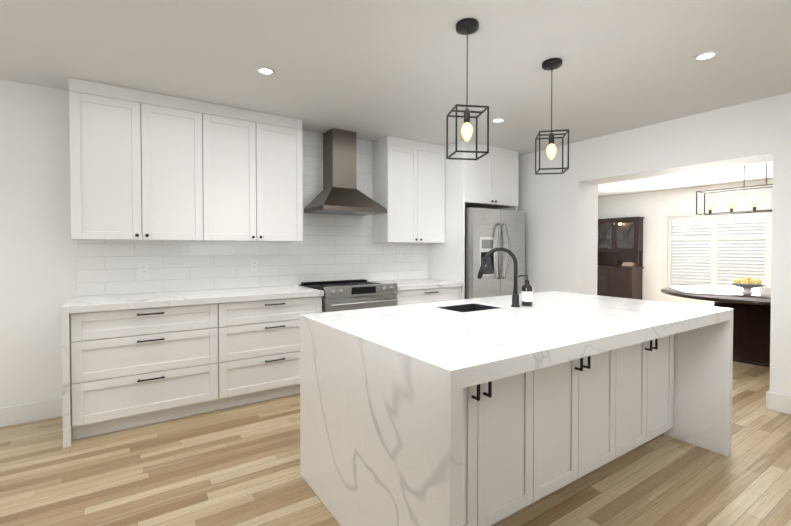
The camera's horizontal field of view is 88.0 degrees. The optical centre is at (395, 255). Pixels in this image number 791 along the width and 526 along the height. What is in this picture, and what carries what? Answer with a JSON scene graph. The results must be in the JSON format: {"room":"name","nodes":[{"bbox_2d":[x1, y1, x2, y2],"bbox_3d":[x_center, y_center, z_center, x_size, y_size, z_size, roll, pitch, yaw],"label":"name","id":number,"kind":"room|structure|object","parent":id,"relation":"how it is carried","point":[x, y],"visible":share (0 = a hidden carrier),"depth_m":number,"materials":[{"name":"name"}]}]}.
{"room":"kitchen","nodes":[
{"label":"kitchen","id":0,"kind":"room"},
{"bbox_2d":[0,79,77,407],"bbox_3d":[-1.615,-0.028,3.856,7.030,2.500,0.150,-1,1,-34],"label":"wall","id":1,"kind":"structure","parent":0,"point":[38,267],"depth_m":3.04,"materials":[{"name":"paint"}]},
{"bbox_2d":[0,398,62,427],"bbox_3d":[-3.504,1.176,2.514,2.375,0.140,0.016,-1,1,-34],"label":"baseboard","id":2,"kind":"structure","parent":1,"relation":"attached to","point":[27,413],"depth_m":3.04,"materials":[{"name":"paint"}]},
{"bbox_2d":[69,78,212,240],"bbox_3d":[-2.010,-0.695,3.284,0.922,1.144,0.323,-1,1,-34],"label":"upper cabinet","id":3,"kind":"object","parent":1,"relation":"attached to","point":[146,166],"depth_m":3.12,"materials":[{"name":"white wood"}]},
{"bbox_2d":[77,130,427,296],"bbox_3d":[-1.033,-0.467,4.143,3.475,1.629,0.007,-1,1,-34],"label":"tile backsplash","id":4,"kind":"structure","parent":1,"relation":"attached to","point":[330,247],"depth_m":4.06,"materials":[{"name":"white tile"}]},
{"bbox_2d":[139,262,148,275],"bbox_3d":[-2.105,0.115,3.426,0.072,0.116,0.008,-1,1,-34],"label":"electrical outlet","id":5,"kind":"object","parent":4,"relation":"attached to","point":[143,268],"visible":1,"depth_m":3.42,"materials":[{"name":"plastic"}]},
{"bbox_2d":[250,259,257,270],"bbox_3d":[-1.355,0.091,3.928,0.072,0.116,0.008,-1,1,-34],"label":"electrical outlet","id":6,"kind":"object","parent":4,"relation":"attached to","point":[253,264],"visible":1,"depth_m":3.92,"materials":[{"name":"plastic"}]},
{"bbox_2d":[397,247,401,256],"bbox_3d":[0.050,-0.045,4.865,0.072,0.116,0.008,-1,1,-34],"label":"electrical outlet","id":7,"kind":"object","parent":4,"relation":"attached to","point":[399,251],"visible":1,"depth_m":4.86,"materials":[{"name":"plastic"}]},
{"bbox_2d":[213,104,302,241],"bbox_3d":[-1.343,-0.702,3.730,0.922,1.144,0.323,-1,1,-34],"label":"upper cabinet","id":8,"kind":"object","parent":1,"relation":"attached to","point":[258,156],"depth_m":3.62,"materials":[{"name":"white wood"}]},
{"bbox_2d":[304,128,386,215],"bbox_3d":[-0.513,-0.858,4.181,0.700,0.848,0.489,-1,1,-34],"label":"range hood","id":9,"kind":"object","parent":1,"relation":"attached to","point":[339,194],"visible":0.98,"depth_m":4.16,"materials":[{"name":"silver metal"}]},
{"bbox_2d":[373,136,444,242],"bbox_3d":[0.170,-0.720,4.724,0.801,1.144,0.352,-1,1,-34],"label":"upper cabinet","id":10,"kind":"object","parent":1,"relation":"attached to","point":[408,185],"visible":1,"depth_m":4.57,"materials":[{"name":"white wood"}]},
{"bbox_2d":[0,361,790,525],"bbox_3d":[1.979,1.286,3.065,12.400,0.100,8.300,-1,1,-34],"label":"floor","id":11,"kind":"structure","parent":0,"point":[236,466],"depth_m":2.30,"materials":[{"name":"brown wood"}]},
{"bbox_2d":[61,301,220,447],"bbox_3d":[-1.934,0.801,3.168,0.947,0.868,0.642,-1,1,-34],"label":"base cabinet","id":12,"kind":"object","parent":11,"relation":"on","point":[134,360],"depth_m":2.90,"materials":[{"name":"wood"}]},
{"bbox_2d":[69,285,323,312],"bbox_3d":[-1.554,0.339,3.414,1.782,0.048,0.642,-1,1,-34],"label":"countertop","id":13,"kind":"structure","parent":12,"relation":"on","point":[277,293],"depth_m":3.22,"materials":[{"name":"white stone"}]},
{"bbox_2d":[221,297,321,408],"bbox_3d":[-1.186,0.792,3.688,0.875,0.868,0.610,-1,1,-34],"label":"base cabinet","id":14,"kind":"object","parent":11,"relation":"on","point":[260,340],"depth_m":3.38,"materials":[{"name":"wood"}]},
{"bbox_2d":[299,279,397,312],"bbox_3d":[-0.466,0.746,4.103,0.774,0.945,0.713,-1,1,-34],"label":"range","id":15,"kind":"object","parent":11,"relation":"on","point":[341,295],"visible":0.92,"depth_m":3.86,"materials":[{"name":"silver metal"}]},
{"bbox_2d":[371,279,462,305],"bbox_3d":[0.211,0.752,4.599,0.893,0.915,0.649,-1,1,-34],"label":"base cabinet","id":16,"kind":"object","parent":11,"relation":"on","point":[414,291],"visible":0.21,"depth_m":4.39,"materials":[{"name":"wood"}]},
{"bbox_2d":[428,140,518,299],"bbox_3d":[0.981,-0.049,5.099,0.943,2.498,0.650,-1,1,-34],"label":"tall cabinet","id":17,"kind":"object","parent":11,"relation":"on","point":[490,180],"visible":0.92,"depth_m":4.78,"materials":[{"name":"white wood"}]},
{"bbox_2d":[465,207,524,298],"bbox_3d":[1.027,0.330,5.030,0.870,1.745,0.819,-1,1,-34],"label":"fridge","id":18,"kind":"object","parent":11,"relation":"on","point":[487,230],"visible":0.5,"depth_m":4.66,"materials":[{"name":"silver metal"}]},
{"bbox_2d":[300,295,732,525],"bbox_3d":[0.777,0.822,2.447,2.328,0.850,1.294,-1,1,-34],"label":"kitchen island","id":19,"kind":"object","parent":11,"relation":"on","point":[487,411],"depth_m":1.92,"materials":[{"name":"stone"}]},
{"bbox_2d":[518,275,532,305],"bbox_3d":[0.857,0.226,2.682,0.071,0.202,0.084,-1,1,-34],"label":"soap bottle","id":20,"kind":"object","parent":19,"relation":"on","point":[527,295],"visible":1,"depth_m":2.65,"materials":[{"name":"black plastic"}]},
{"bbox_2d":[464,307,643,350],"bbox_3d":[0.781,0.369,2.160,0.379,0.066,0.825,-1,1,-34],"label":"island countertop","id":21,"kind":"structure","parent":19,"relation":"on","point":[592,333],"depth_m":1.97,"materials":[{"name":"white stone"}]},
{"bbox_2d":[477,247,519,306],"bbox_3d":[0.680,0.137,2.641,0.261,0.381,0.184,-1,1,-34],"label":"faucet","id":22,"kind":"object","parent":21,"relation":"on","point":[515,299],"visible":1,"depth_m":2.62,"materials":[{"name":"black metal"}]},
{"bbox_2d":[597,217,643,299],"bbox_3d":[4.883,0.145,9.151,0.460,1.970,1.040,-1,1,-34],"label":"hutch","id":23,"kind":"object","parent":11,"relation":"on","point":[620,267],"visible":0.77,"depth_m":8.97,"materials":[{"name":"brown wood"}]},
{"bbox_2d":[661,286,770,366],"bbox_3d":[4.331,0.825,4.847,2.000,0.760,2.000,-1,1,-34],"label":"dining table","id":24,"kind":"object","parent":11,"relation":"on","point":[751,326],"visible":0.67,"depth_m":4.60,"materials":[{"name":"brown wood"}]},
{"bbox_2d":[728,276,766,293],"bbox_3d":[4.140,0.342,4.819,0.360,0.205,0.360,-1,1,-34],"label":"fruit bowl","id":25,"kind":"object","parent":24,"relation":"on","point":[747,284],"visible":1,"depth_m":4.76,"materials":[{"name":"ceramic"}]},
{"bbox_2d":[0,0,790,196],"bbox_3d":[1.979,-1.313,3.020,12.400,0.100,8.300,-1,1,-34],"label":"ceiling","id":26,"kind":"structure","parent":0,"point":[370,70],"depth_m":2.62,"materials":[{"name":"paint"}]},
{"bbox_2d":[256,67,274,74],"bbox_3d":[-0.883,-1.255,2.784,0.124,0.007,0.124,-1,1,-34],"label":"recessed light","id":27,"kind":"object","parent":26,"relation":"in","point":[265,70],"visible":1,"depth_m":2.77,"materials":[{"name":"paint"}]},
{"bbox_2d":[446,18,488,159],"bbox_3d":[0.387,-0.894,2.216,0.180,0.708,0.180,0,1,-9],"label":"pendant light","id":28,"kind":"object","parent":26,"relation":"hanging from","point":[467,26],"visible":1,"depth_m":2.20,"materials":[{"name":"black metal"}]},
{"bbox_2d":[492,118,504,122],"bbox_3d":[0.968,-1.273,3.858,0.124,0.007,0.124,-1,1,-34],"label":"recessed light","id":29,"kind":"object","parent":26,"relation":"in","point":[497,120],"visible":1,"depth_m":3.86,"materials":[{"name":"paint"}]},
{"bbox_2d":[535,58,568,174],"bbox_3d":[1.017,-0.901,2.666,0.180,0.708,0.180,0,1,11],"label":"pendant light","id":30,"kind":"object","parent":26,"relation":"hanging from","point":[551,64],"visible":1,"depth_m":2.65,"materials":[{"name":"black metal"}]},
{"bbox_2d":[694,51,717,60],"bbox_3d":[1.944,-1.251,2.565,0.124,0.007,0.124,-1,1,-34],"label":"recessed light","id":31,"kind":"object","parent":26,"relation":"in","point":[705,55],"visible":1,"depth_m":2.56,"materials":[{"name":"paint"}]},
{"bbox_2d":[696,162,772,215],"bbox_3d":[4.259,-0.904,4.853,0.260,0.778,1.100,-1,1,-34],"label":"chandelier","id":32,"kind":"object","parent":26,"relation":"hanging from","point":[754,202],"visible":0.73,"depth_m":5.01,"materials":[{"name":"brown metal"}]},
{"bbox_2d":[517,92,790,395],"bbox_3d":[2.960,-0.025,3.698,0.400,2.500,8.000,-1,1,-34],"label":"wall","id":33,"kind":"structure","parent":0,"point":[561,232],"depth_m":4.05,"materials":[{"name":"paint"}]},
{"bbox_2d":[766,390,790,414],"bbox_3d":[4.000,1.188,1.789,0.016,0.140,3.636,-1,1,-34],"label":"baseboard","id":34,"kind":"structure","parent":33,"relation":"attached to","point":[774,401],"depth_m":3.23,"materials":[{"name":"paint"}]},
{"bbox_2d":[598,179,772,306],"bbox_3d":[6.431,-0.089,7.403,0.150,2.500,5.700,-1,1,-34],"label":"wall","id":35,"kind":"structure","parent":0,"point":[651,208],"depth_m":8.58,"materials":[{"name":"paint"}]},
{"bbox_2d":[662,206,771,287],"bbox_3d":[6.100,-0.036,7.820,0.138,1.670,1.810,-1,1,-34],"label":"window","id":36,"kind":"structure","parent":35,"relation":"in","point":[665,237],"depth_m":8.00,"materials":[{"name":"paint"}]},
{"bbox_2d":[668,212,769,287],"bbox_3d":[6.093,-0.036,7.815,0.046,1.492,1.592,-1,1,-34],"label":"window shutters","id":37,"kind":"object","parent":36,"relation":"attached to","point":[682,264],"visible":0.92,"depth_m":7.76,"materials":[{"name":"paint"}]}
]}

